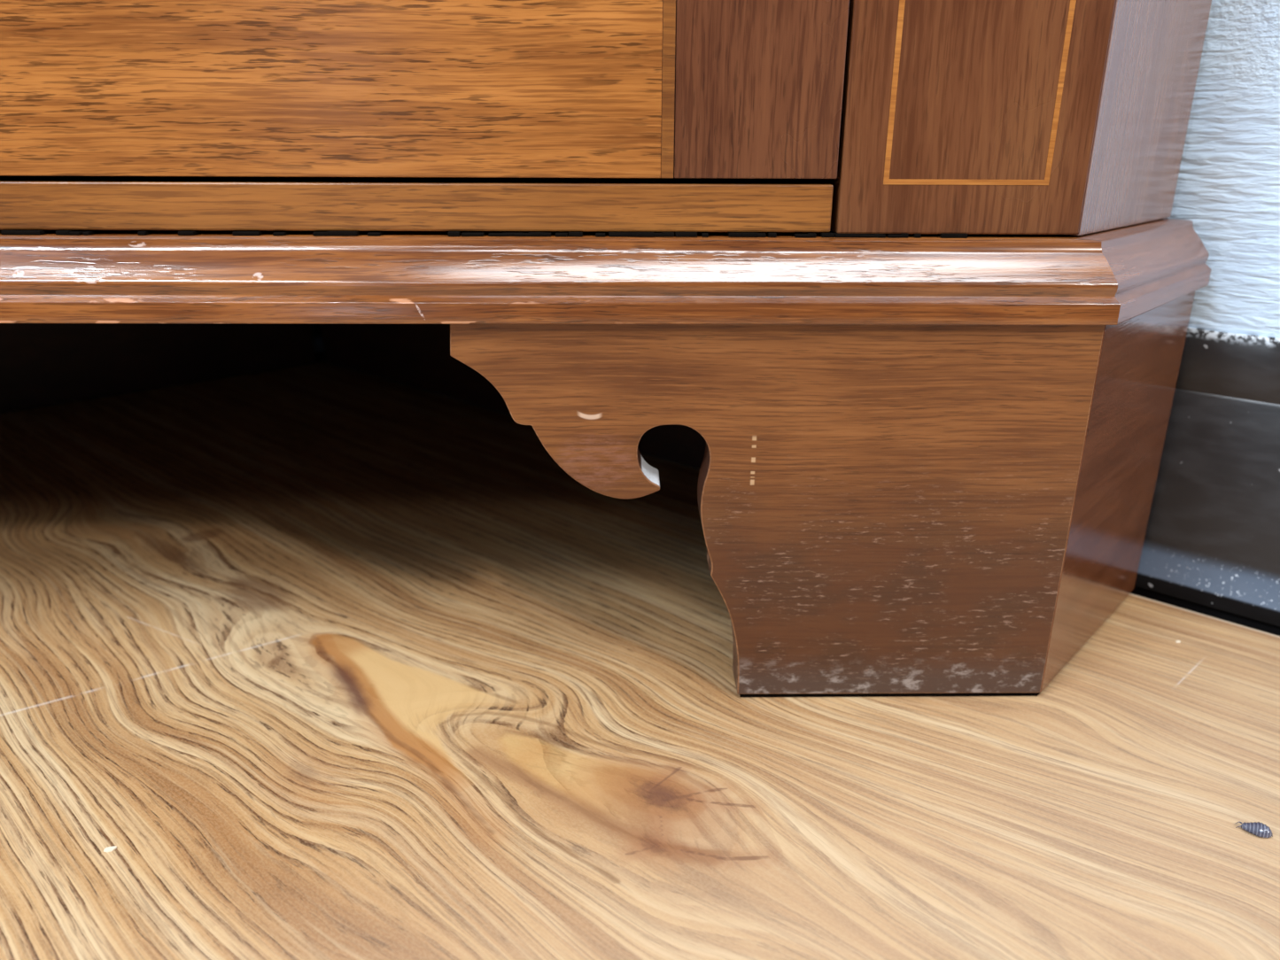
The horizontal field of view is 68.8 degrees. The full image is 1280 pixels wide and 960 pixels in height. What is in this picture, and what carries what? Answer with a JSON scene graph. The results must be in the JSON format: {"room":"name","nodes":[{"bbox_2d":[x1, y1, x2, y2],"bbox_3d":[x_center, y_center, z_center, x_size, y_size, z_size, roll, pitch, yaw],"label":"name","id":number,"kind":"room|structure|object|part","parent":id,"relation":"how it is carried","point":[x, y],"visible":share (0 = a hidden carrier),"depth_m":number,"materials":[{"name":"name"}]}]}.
{"room":"living room","nodes":[
{"label":"living room","id":0,"kind":"room"},
{"bbox_2d":[0,361,1279,959],"bbox_3d":[-0.524,0.352,-0.440,3.100,0.003,2.307,17,26,39],"label":"floor","id":1,"kind":"structure","parent":0,"point":[334,663],"depth_m":0.30,"materials":[{"name":"brown wood"}]},
{"bbox_2d":[103,845,116,852],"bbox_3d":[-0.143,0.100,0.252,0.003,0.001,0.002,-4,20,-11],"label":"flake","id":2,"kind":"object","parent":1,"relation":"on","point":[109,849],"visible":1,"depth_m":0.25,"materials":[{"name":"white"}]},
{"bbox_2d":[0,0,1211,698],"bbox_3d":[-0.263,-0.465,0.386,0.952,0.968,0.508,0,20,-1],"label":"base cabinet","id":3,"kind":"object","parent":1,"relation":"on","point":[908,289],"visible":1,"depth_m":0.28,"materials":[{"name":"brown wood"}]},
{"bbox_3d":[-0.262,-0.418,0.152,0.538,0.700,0.001,0,20,-1],"label":"veneer panel","id":4,"kind":"part","parent":3,"relation":"part of","materials":[{"name":"brown wood"}]},
{"bbox_3d":[-0.260,-0.456,0.163,0.643,0.796,0.011,0,20,-1],"label":"frame","id":5,"kind":"part","parent":3,"relation":"part of","materials":[{"name":"brown wood"}]},
{"bbox_3d":[-0.261,-0.084,0.283,0.638,0.014,0.017,0,20,-1],"label":"rail","id":6,"kind":"part","parent":3,"relation":"part of","materials":[{"name":"brown wood"}]},
{"bbox_3d":[-0.261,-0.062,0.281,0.803,0.024,0.034,0,20,-1],"label":"moulding","id":7,"kind":"part","parent":3,"relation":"part of","materials":[{"name":"brown wood"}]},
{"bbox_3d":[-0.260,-0.444,0.151,0.639,0.750,0.017,0,20,-1],"label":"door","id":8,"kind":"part","parent":3,"relation":"part of","materials":[{"name":"brown wood"}]},
{"bbox_3d":[0.165,-0.074,0.320,0.034,0.024,0.110,17,26,39],"label":"moulding","id":9,"kind":"part","parent":3,"relation":"part of","materials":[{"name":"brown wood"}]},
{"bbox_3d":[0.163,-0.463,0.187,0.016,0.796,0.102,17,26,39],"label":"panel","id":10,"kind":"part","parent":3,"relation":"part of","materials":[{"name":"brown wood"}]},
{"bbox_2d":[1235,822,1272,837],"bbox_3d":[0.171,0.097,0.260,0.009,0.003,0.006,11,22,26],"label":"woodlouse","id":11,"kind":"object","parent":1,"relation":"on","point":[1259,829],"visible":1,"depth_m":0.26,"materials":[{"name":"grey"}]},
{"bbox_2d":[1164,0,1279,338],"bbox_3d":[0.600,-0.980,-0.277,2.251,2.403,0.080,17,26,39],"label":"wall","id":12,"kind":"structure","parent":0,"point":[1228,184],"depth_m":0.34,"materials":[{"name":"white paint"}]},
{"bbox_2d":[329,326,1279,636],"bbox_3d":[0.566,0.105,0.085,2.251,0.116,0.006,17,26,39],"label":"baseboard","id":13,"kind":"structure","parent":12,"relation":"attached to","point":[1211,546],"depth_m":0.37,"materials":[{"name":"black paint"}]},
{"bbox_3d":[-1.107,-0.978,-0.303,1.706,2.403,1.588,0,20,-1],"label":"wall","id":14,"kind":"structure","parent":0,"visible":0},
{"bbox_2d":[0,324,325,412],"bbox_3d":[-1.082,0.107,0.059,2.251,0.116,0.006,-18,27,-41],"label":"baseboard","id":15,"kind":"structure","parent":14,"relation":"attached to","point":[316,329],"depth_m":0.80,"materials":[{"name":"black paint"}]}
]}

